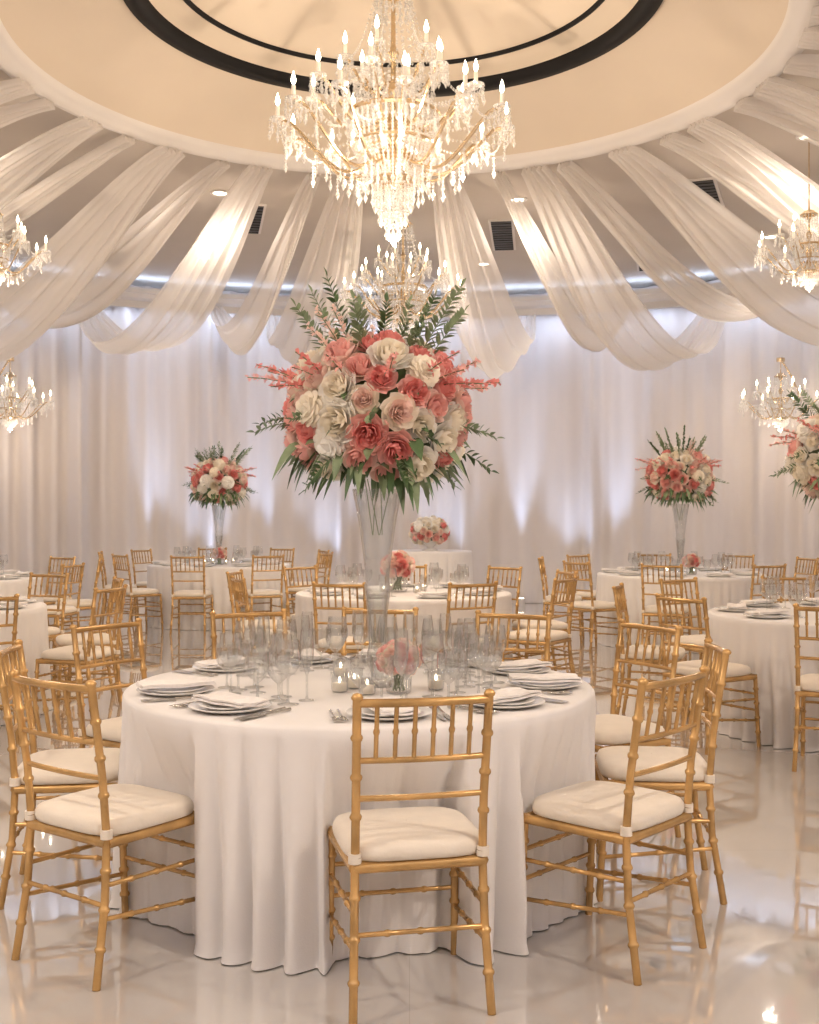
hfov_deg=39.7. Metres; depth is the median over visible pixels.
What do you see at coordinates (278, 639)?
wine glass
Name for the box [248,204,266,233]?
ceiling air vent
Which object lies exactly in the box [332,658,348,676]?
votive candle
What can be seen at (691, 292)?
drape
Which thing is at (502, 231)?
ceiling air vent
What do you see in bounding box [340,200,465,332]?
crystal chandelier
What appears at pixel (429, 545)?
footed bowl
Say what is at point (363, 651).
cloth napkin
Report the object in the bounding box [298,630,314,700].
champagne flute
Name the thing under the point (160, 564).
dinner plate
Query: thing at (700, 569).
dinner plate
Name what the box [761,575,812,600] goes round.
chair
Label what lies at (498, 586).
cloth napkin
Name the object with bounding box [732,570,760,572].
cloth napkin
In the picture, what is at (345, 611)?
chair
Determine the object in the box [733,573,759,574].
dinner plate
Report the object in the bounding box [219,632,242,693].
wine glass
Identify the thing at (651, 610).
chair
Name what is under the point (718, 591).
round banquet table
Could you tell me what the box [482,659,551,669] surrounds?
cloth napkin
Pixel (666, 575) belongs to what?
dinner plate
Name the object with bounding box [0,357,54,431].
crystal chandelier
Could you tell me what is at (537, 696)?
knife
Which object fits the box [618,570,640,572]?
cloth napkin
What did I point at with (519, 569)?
chair
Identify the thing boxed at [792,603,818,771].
chair
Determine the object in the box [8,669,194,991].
chair
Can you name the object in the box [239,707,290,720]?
knife
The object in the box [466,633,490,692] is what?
wine glass
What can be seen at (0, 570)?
cloth napkin
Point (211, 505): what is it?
vase
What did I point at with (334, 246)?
drape
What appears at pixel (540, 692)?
fork
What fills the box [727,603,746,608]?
cloth napkin
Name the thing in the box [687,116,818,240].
drape
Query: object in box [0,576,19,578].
dinner plate
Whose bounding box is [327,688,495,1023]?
chair
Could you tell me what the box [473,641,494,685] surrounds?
water goblet
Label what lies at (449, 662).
dinner plate
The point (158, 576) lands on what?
round banquet table
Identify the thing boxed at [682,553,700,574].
posy
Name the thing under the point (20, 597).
cloth napkin
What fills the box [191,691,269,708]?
cloth napkin
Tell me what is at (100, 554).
chair
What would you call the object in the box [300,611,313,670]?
champagne flute
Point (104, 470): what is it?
wall
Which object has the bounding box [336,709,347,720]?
fork
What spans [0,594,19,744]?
chair
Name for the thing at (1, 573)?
dinner plate
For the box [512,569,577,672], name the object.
chair
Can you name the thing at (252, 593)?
chair
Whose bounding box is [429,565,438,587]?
wine glass
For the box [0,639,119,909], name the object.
chair
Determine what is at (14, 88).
drape
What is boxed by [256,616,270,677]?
champagne flute
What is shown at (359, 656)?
dinner plate
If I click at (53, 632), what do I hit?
chair
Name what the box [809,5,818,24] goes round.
drape
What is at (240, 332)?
drape
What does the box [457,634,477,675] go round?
water goblet
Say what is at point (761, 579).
wine glass
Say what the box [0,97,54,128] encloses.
drape
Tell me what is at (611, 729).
chair
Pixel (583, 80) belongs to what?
ceiling
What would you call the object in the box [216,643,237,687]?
water goblet
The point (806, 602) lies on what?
dinner plate
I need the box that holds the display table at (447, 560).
[388,549,472,585]
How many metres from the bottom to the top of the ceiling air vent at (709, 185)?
0.034 m
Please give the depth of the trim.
16.98 m
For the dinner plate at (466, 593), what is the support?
on the round banquet table at (407, 600)
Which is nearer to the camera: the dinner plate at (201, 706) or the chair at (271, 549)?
the dinner plate at (201, 706)
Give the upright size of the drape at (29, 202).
0.964 m
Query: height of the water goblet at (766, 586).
0.170 m
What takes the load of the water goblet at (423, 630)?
on the round banquet table at (266, 793)
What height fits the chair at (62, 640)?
0.932 m
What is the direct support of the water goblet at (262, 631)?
on the round banquet table at (266, 793)
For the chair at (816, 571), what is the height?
0.932 m
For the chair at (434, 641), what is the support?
on the floor
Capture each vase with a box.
[211,505,226,563]
[352,478,399,686]
[671,501,689,573]
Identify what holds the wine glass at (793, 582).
on the round banquet table at (766, 646)
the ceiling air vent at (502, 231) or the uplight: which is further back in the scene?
the uplight
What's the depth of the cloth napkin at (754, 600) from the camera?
8.03 m
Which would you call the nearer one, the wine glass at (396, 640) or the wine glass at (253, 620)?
the wine glass at (396, 640)
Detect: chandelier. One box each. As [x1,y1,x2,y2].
[0,213,51,286]
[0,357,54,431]
[268,0,515,245]
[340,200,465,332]
[738,358,818,431]
[754,142,818,291]
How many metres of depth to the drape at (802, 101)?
8.90 m
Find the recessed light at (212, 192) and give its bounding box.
[210,190,227,195]
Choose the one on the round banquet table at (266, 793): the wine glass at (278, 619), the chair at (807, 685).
the wine glass at (278, 619)
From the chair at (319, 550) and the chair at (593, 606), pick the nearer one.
the chair at (593, 606)
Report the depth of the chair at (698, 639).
8.59 m
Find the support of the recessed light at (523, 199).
in the ceiling
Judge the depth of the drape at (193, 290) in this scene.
12.71 m
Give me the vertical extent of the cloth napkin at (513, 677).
0.023 m
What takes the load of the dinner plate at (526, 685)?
on the round banquet table at (266, 793)
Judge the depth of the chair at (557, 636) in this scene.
8.78 m
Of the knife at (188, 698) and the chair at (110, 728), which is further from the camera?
the chair at (110, 728)
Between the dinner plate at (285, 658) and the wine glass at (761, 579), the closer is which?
the dinner plate at (285, 658)
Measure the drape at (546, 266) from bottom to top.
1.289 m
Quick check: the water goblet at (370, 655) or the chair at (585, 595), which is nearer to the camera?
the water goblet at (370, 655)
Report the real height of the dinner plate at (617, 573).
0.022 m
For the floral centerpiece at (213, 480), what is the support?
on the round banquet table at (158, 576)
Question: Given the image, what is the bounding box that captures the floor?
[0,603,818,1023]
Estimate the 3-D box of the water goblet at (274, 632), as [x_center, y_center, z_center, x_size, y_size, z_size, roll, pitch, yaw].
[-0.594,0.584,4.680,0.086,0.170,0.086,0,0,0]
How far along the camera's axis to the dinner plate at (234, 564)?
13.97 m
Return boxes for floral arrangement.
[408,515,449,550]
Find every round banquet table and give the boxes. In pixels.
[0,574,43,602]
[0,601,52,726]
[109,656,597,974]
[146,561,290,629]
[294,585,512,661]
[594,569,766,652]
[704,603,818,751]
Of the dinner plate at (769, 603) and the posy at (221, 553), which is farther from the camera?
the posy at (221, 553)
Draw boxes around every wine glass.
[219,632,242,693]
[234,620,255,675]
[243,628,265,687]
[269,634,293,696]
[275,639,300,704]
[276,619,296,674]
[290,615,310,667]
[327,616,347,669]
[353,614,371,665]
[377,616,397,644]
[393,640,418,677]
[413,615,433,667]
[420,634,444,696]
[421,619,442,672]
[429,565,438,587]
[447,622,468,678]
[454,628,476,687]
[456,618,476,672]
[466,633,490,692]
[484,625,506,682]
[760,579,773,608]
[766,576,779,608]
[792,582,806,617]
[805,575,818,606]
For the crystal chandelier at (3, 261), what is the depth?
10.02 m
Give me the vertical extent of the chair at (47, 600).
0.932 m
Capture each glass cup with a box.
[385,674,411,693]
[388,576,407,591]
[686,566,696,574]
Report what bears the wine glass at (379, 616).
on the round banquet table at (266, 793)
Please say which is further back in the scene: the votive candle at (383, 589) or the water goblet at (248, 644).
the votive candle at (383, 589)
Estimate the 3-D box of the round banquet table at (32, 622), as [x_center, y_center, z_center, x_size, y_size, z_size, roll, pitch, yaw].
[-3.500,1.048,7.999,1.855,0.756,1.869,0,0,8]
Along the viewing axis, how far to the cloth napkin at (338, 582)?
10.06 m
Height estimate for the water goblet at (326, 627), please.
0.170 m
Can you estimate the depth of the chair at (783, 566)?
10.97 m
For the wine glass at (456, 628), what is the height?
0.225 m
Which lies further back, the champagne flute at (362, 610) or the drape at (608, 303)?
the drape at (608, 303)
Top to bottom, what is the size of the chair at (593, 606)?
0.932 m
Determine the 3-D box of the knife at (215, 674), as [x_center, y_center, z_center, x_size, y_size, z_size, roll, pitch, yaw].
[-0.883,0.663,4.699,0.240,0.012,0.017,0,0,34]
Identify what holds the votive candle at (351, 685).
on the round banquet table at (266, 793)
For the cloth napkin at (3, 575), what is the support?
on the dinner plate at (12, 577)
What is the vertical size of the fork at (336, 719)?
0.012 m
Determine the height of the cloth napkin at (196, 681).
0.023 m
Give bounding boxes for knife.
[140,696,193,700]
[141,697,190,701]
[170,671,213,676]
[177,670,217,675]
[233,707,285,719]
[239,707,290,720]
[429,706,445,720]
[437,706,449,719]
[537,696,567,701]
[545,699,562,702]
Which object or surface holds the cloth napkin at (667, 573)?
on the dinner plate at (666, 575)
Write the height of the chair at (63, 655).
0.932 m
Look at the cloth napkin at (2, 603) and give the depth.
7.83 m
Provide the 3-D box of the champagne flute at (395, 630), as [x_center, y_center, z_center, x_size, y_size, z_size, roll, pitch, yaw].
[-0.028,0.544,4.022,0.060,0.250,0.059,0,0,0]
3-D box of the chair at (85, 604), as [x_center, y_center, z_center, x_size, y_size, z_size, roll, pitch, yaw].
[-3.513,0.966,12.030,0.503,0.932,0.444,0,0,-15]
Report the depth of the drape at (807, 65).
8.37 m
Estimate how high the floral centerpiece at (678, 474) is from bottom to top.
1.609 m
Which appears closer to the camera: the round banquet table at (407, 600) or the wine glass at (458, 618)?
the wine glass at (458, 618)
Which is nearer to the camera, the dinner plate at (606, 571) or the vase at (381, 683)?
the vase at (381, 683)
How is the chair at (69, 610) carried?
on the floor
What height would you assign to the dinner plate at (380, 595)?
0.022 m
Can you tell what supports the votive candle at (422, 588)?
on the round banquet table at (407, 600)
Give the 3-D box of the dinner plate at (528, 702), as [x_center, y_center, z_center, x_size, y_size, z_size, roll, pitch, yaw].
[0.329,0.658,3.936,0.284,0.022,0.284,0,0,43]
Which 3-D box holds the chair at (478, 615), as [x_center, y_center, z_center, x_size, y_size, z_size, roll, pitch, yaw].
[0.430,0.966,5.542,0.444,0.932,0.503,0,0,25]
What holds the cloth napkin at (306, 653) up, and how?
on the dinner plate at (285, 658)
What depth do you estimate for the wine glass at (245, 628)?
4.32 m
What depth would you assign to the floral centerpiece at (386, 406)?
4.19 m
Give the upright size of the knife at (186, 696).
0.012 m
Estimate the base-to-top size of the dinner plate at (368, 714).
0.022 m
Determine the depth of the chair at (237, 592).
8.74 m
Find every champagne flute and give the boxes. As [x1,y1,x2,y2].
[250,625,265,692]
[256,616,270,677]
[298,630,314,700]
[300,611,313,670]
[351,610,364,668]
[394,630,408,697]
[403,611,414,643]
[439,613,451,673]
[450,625,465,692]
[462,618,476,682]
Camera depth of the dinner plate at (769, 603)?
7.99 m
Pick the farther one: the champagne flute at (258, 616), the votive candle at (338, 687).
the champagne flute at (258, 616)
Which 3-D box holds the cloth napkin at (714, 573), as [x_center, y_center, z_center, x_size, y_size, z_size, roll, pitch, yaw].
[3.203,0.636,11.733,0.125,0.023,0.270,0,0,-22]
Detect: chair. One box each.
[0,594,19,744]
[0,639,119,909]
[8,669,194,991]
[27,572,69,680]
[33,584,127,723]
[43,556,75,626]
[47,562,84,640]
[52,558,101,648]
[52,576,123,706]
[69,618,146,747]
[97,551,138,624]
[111,553,163,631]
[130,548,152,618]
[169,555,213,634]
[198,547,226,560]
[209,608,288,658]
[226,569,291,656]
[230,575,301,656]
[239,554,284,618]
[269,548,294,612]
[282,565,317,646]
[285,552,333,613]
[291,549,329,606]
[311,581,382,654]
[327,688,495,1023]
[341,606,418,655]
[385,564,427,584]
[419,581,497,656]
[474,610,551,666]
[486,565,522,655]
[502,576,577,672]
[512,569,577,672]
[523,665,709,985]
[537,556,584,642]
[562,560,623,652]
[566,554,595,627]
[595,618,682,852]
[595,637,731,904]
[612,582,689,719]
[637,553,671,568]
[640,563,690,654]
[654,593,760,754]
[659,577,705,698]
[722,554,754,570]
[750,563,786,602]
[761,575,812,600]
[767,556,818,602]
[777,562,818,602]
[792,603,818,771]
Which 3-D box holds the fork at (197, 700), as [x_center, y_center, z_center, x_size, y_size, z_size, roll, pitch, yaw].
[-0.754,0.663,3.954,0.022,0.012,0.198,0,0,36]
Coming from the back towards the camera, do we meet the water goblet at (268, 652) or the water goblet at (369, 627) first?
the water goblet at (369, 627)
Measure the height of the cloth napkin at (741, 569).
0.023 m
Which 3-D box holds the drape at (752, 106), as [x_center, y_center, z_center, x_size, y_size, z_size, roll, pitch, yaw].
[5.830,-2.799,9.783,6.360,1.137,1.243,0,0,0]
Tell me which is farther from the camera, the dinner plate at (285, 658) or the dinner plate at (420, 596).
the dinner plate at (420, 596)
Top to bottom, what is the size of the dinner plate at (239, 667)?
0.022 m
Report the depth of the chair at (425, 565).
10.91 m
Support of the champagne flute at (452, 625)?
on the round banquet table at (266, 793)
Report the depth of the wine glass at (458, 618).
4.72 m
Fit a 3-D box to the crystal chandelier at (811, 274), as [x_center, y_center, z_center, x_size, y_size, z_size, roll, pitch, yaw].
[3.520,-2.676,10.000,0.909,1.488,0.909,0,0,-32]
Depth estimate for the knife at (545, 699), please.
3.99 m
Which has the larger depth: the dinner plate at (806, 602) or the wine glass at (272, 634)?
the dinner plate at (806, 602)
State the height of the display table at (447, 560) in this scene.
0.896 m
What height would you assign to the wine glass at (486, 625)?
0.225 m
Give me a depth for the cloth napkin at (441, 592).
8.80 m
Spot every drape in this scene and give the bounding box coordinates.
[0,77,33,104]
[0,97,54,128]
[0,116,102,210]
[0,134,135,235]
[0,145,184,362]
[49,160,229,328]
[79,165,272,354]
[210,173,320,354]
[267,175,363,370]
[431,175,535,378]
[491,171,605,351]
[521,164,724,370]
[557,160,756,321]
[608,145,818,345]
[659,132,815,251]
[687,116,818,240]
[733,96,818,146]
[753,76,818,128]
[783,54,818,78]
[797,26,818,49]
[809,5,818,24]
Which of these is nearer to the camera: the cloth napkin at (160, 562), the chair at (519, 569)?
the chair at (519, 569)
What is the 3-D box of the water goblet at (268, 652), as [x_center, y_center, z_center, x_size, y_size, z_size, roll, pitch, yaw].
[-0.464,0.584,4.026,0.086,0.170,0.086,0,0,0]
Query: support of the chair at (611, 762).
on the floor
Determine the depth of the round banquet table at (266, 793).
3.65 m
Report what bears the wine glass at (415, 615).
on the round banquet table at (266, 793)
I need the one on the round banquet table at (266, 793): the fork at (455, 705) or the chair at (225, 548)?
the fork at (455, 705)
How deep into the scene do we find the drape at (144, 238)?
12.16 m
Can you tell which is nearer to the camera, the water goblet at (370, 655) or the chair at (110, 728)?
the water goblet at (370, 655)
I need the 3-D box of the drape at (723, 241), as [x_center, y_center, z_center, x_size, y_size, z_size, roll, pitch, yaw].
[4.380,-2.642,12.575,5.071,1.471,4.404,0,0,0]
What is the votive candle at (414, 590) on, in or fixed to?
on the round banquet table at (407, 600)
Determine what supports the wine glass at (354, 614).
on the round banquet table at (266, 793)
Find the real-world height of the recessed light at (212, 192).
0.015 m
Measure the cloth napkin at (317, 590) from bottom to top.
0.023 m
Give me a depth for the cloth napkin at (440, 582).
10.05 m
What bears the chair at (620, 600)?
on the floor
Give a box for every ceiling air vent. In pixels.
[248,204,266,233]
[488,219,515,250]
[689,177,724,206]
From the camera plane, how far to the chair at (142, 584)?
15.29 m
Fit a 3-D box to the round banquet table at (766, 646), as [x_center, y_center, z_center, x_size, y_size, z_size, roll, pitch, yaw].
[2.910,1.048,7.502,1.864,0.756,1.864,0,0,18]
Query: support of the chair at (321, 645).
on the floor
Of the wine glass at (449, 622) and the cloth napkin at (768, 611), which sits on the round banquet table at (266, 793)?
the wine glass at (449, 622)
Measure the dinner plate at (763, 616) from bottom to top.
0.022 m
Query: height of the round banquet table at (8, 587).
0.756 m
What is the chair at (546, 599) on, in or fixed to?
on the floor
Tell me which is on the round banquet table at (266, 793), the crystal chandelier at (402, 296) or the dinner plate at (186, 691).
the dinner plate at (186, 691)
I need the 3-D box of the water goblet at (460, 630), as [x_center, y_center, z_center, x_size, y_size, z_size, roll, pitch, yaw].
[0.175,0.584,4.782,0.086,0.170,0.086,0,0,0]
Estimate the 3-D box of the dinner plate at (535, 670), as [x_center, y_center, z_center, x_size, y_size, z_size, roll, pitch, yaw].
[0.448,0.658,4.731,0.284,0.022,0.284,0,0,-26]
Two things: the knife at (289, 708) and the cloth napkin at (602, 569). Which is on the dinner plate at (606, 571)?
the cloth napkin at (602, 569)
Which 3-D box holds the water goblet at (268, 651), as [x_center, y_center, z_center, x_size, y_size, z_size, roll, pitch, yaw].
[-0.542,0.584,4.046,0.086,0.170,0.086,0,0,0]
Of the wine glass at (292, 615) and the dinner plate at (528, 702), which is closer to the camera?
the dinner plate at (528, 702)
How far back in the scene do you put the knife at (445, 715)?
3.72 m
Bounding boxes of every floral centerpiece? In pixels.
[183,441,256,563]
[244,268,504,686]
[635,425,727,573]
[768,388,818,512]
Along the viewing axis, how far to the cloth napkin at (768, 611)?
7.16 m
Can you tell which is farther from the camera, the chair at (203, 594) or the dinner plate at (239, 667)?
the chair at (203, 594)
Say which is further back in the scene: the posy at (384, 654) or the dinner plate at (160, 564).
the dinner plate at (160, 564)
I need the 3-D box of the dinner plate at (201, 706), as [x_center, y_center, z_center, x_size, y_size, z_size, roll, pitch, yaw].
[-0.607,0.658,3.846,0.284,0.022,0.284,0,0,36]
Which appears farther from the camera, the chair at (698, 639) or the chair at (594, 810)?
the chair at (698, 639)
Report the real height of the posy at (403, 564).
0.353 m
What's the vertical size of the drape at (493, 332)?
1.614 m
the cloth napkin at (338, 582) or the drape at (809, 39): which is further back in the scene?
the cloth napkin at (338, 582)
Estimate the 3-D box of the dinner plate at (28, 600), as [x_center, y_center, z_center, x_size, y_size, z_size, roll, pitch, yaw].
[-2.885,0.658,8.355,0.284,0.022,0.284,0,0,-30]
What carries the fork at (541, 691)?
on the round banquet table at (266, 793)
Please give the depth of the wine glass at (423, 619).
4.71 m
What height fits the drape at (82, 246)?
1.686 m
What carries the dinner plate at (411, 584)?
on the round banquet table at (407, 600)
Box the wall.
[0,271,818,607]
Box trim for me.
[1,274,736,317]
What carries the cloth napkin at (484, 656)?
on the dinner plate at (449, 662)
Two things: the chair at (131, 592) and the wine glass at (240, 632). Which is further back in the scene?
the chair at (131, 592)
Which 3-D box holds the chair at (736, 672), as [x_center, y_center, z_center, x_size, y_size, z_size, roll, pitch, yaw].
[1.820,0.966,6.970,0.503,0.932,0.444,0,0,-33]
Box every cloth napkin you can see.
[0,570,18,571]
[0,574,19,576]
[0,601,27,605]
[8,596,27,600]
[15,571,29,573]
[136,677,215,689]
[159,562,182,563]
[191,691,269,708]
[193,655,257,667]
[285,648,330,659]
[309,589,344,592]
[337,582,367,584]
[358,591,385,595]
[358,649,377,654]
[363,696,419,715]
[415,591,452,595]
[433,651,498,661]
[439,582,470,583]
[465,589,493,592]
[467,687,542,703]
[472,585,502,588]
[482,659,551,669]
[507,673,581,682]
[601,568,626,570]
[617,566,640,568]
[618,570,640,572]
[659,572,685,574]
[698,566,721,568]
[706,572,731,574]
[727,568,751,570]
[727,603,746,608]
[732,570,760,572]
[739,599,776,603]
[744,609,788,614]
[803,597,818,601]
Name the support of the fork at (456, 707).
on the round banquet table at (266, 793)
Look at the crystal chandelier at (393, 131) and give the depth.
8.28 m
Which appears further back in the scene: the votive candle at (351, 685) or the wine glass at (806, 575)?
the wine glass at (806, 575)
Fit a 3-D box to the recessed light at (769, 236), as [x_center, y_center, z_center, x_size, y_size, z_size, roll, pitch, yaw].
[4.474,-3.410,14.073,0.220,0.015,0.220,0,0,0]
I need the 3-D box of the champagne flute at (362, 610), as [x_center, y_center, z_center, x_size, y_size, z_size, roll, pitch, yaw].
[-0.221,0.544,4.848,0.060,0.250,0.059,0,0,0]
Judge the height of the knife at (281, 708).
0.012 m
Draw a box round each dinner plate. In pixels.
[0,572,15,574]
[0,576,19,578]
[0,605,26,608]
[4,599,37,602]
[136,685,214,696]
[160,564,182,565]
[188,701,271,713]
[192,662,259,671]
[233,564,251,565]
[277,654,338,663]
[310,592,343,595]
[346,707,431,720]
[354,594,386,598]
[358,655,376,661]
[391,583,418,586]
[416,595,451,598]
[434,658,497,666]
[465,592,492,595]
[473,696,544,708]
[483,666,550,674]
[507,680,581,689]
[602,570,622,572]
[617,573,640,574]
[660,574,685,576]
[697,568,721,570]
[707,574,732,576]
[715,607,757,611]
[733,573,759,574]
[738,602,778,606]
[743,614,789,618]
[797,600,818,604]
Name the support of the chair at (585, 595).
on the floor
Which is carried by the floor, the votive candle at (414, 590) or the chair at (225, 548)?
the chair at (225, 548)
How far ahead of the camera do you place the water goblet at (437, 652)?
4.01 m
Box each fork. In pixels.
[169,700,198,706]
[329,709,340,721]
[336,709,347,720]
[447,706,495,712]
[455,705,499,712]
[540,692,571,693]
[541,691,571,691]
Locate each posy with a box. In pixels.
[213,547,226,564]
[375,637,422,693]
[380,549,415,591]
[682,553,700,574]
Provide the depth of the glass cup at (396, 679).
4.19 m
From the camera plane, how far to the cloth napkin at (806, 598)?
8.22 m
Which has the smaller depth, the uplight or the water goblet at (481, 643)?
the water goblet at (481, 643)
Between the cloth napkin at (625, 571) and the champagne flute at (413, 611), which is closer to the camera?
the champagne flute at (413, 611)
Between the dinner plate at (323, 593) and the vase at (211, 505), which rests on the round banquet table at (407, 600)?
the dinner plate at (323, 593)
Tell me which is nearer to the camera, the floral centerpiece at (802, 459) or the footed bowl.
the floral centerpiece at (802, 459)
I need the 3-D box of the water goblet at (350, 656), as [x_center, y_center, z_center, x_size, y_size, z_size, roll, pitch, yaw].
[-0.165,0.584,3.906,0.086,0.170,0.086,0,0,0]
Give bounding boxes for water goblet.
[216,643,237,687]
[227,644,249,690]
[245,651,268,698]
[255,632,275,674]
[262,631,281,671]
[267,652,290,700]
[311,628,330,668]
[326,627,344,666]
[349,656,373,706]
[369,627,388,667]
[369,655,393,696]
[423,630,441,669]
[436,652,460,696]
[441,630,460,670]
[444,650,467,696]
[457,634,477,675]
[472,635,493,677]
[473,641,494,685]
[480,643,502,688]
[766,586,778,602]
[788,590,801,615]
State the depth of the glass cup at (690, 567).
12.10 m
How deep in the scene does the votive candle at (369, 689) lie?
4.14 m
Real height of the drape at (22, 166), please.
1.398 m
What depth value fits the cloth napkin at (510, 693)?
3.93 m
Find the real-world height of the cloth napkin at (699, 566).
0.023 m
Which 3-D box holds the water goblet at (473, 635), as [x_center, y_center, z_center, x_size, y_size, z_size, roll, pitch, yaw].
[0.297,0.584,4.585,0.086,0.170,0.086,0,0,0]
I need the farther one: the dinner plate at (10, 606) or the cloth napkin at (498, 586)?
the cloth napkin at (498, 586)
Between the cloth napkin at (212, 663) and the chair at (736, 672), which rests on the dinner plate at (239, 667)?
the cloth napkin at (212, 663)
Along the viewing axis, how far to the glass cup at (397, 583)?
9.48 m
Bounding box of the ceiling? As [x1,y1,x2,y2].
[0,0,818,296]
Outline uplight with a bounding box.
[519,598,524,605]
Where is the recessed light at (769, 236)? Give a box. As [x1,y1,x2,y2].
[763,234,778,238]
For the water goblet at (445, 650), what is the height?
0.170 m
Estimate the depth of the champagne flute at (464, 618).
4.46 m
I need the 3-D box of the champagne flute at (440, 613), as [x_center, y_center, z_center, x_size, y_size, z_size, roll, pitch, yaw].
[0.148,0.544,4.685,0.060,0.250,0.059,0,0,0]
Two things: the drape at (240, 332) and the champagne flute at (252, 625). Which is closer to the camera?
the champagne flute at (252, 625)
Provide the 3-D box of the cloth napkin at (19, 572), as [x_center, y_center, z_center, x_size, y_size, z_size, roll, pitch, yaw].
[-4.033,0.636,11.843,0.125,0.023,0.270,0,0,-13]
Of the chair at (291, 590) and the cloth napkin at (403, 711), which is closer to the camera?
the cloth napkin at (403, 711)
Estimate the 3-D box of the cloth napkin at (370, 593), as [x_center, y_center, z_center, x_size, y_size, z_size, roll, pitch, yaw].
[-0.293,0.636,8.833,0.125,0.023,0.270,0,0,28]
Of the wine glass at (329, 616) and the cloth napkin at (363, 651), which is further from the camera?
the cloth napkin at (363, 651)
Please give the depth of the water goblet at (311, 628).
4.85 m
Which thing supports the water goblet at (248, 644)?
on the round banquet table at (266, 793)
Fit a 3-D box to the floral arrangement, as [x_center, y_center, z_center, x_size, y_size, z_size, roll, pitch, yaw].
[0.282,0.284,15.605,0.574,0.491,0.556,0,0,-21]
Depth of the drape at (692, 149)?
10.47 m
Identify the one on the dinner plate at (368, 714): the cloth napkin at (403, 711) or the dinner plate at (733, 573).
the cloth napkin at (403, 711)
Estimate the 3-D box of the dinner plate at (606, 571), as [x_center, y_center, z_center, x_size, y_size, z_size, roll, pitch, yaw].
[2.261,0.658,12.523,0.284,0.022,0.284,0,0,10]
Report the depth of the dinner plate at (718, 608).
7.60 m
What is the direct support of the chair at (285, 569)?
on the floor
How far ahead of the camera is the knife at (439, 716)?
3.68 m
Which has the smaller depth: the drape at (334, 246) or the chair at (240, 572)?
the chair at (240, 572)
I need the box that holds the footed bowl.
[423,541,436,550]
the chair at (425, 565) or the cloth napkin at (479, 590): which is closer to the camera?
the cloth napkin at (479, 590)
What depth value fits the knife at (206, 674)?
4.67 m
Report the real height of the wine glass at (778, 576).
0.225 m
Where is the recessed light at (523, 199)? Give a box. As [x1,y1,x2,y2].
[519,196,526,201]
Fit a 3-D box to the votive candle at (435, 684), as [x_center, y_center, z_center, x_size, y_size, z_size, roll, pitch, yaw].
[0.100,0.631,4.280,0.068,0.072,0.068,0,0,0]
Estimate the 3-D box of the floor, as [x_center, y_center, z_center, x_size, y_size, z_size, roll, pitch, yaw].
[-0.120,1.430,8.400,19.900,0.001,19.900,0,0,0]
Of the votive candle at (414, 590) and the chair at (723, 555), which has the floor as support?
the chair at (723, 555)
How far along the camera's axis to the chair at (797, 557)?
12.66 m
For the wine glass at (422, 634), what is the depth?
4.10 m
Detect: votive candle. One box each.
[330,672,348,692]
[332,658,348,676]
[345,668,362,688]
[358,674,375,694]
[380,585,387,592]
[413,584,420,592]
[419,582,426,590]
[427,669,444,689]
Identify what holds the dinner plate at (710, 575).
on the round banquet table at (718, 591)
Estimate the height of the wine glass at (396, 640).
0.225 m
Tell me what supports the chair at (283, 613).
on the floor
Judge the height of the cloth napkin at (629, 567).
0.023 m
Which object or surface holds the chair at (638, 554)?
on the floor
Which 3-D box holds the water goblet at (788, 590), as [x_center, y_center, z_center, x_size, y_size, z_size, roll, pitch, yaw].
[2.473,0.584,7.281,0.086,0.170,0.086,0,0,0]

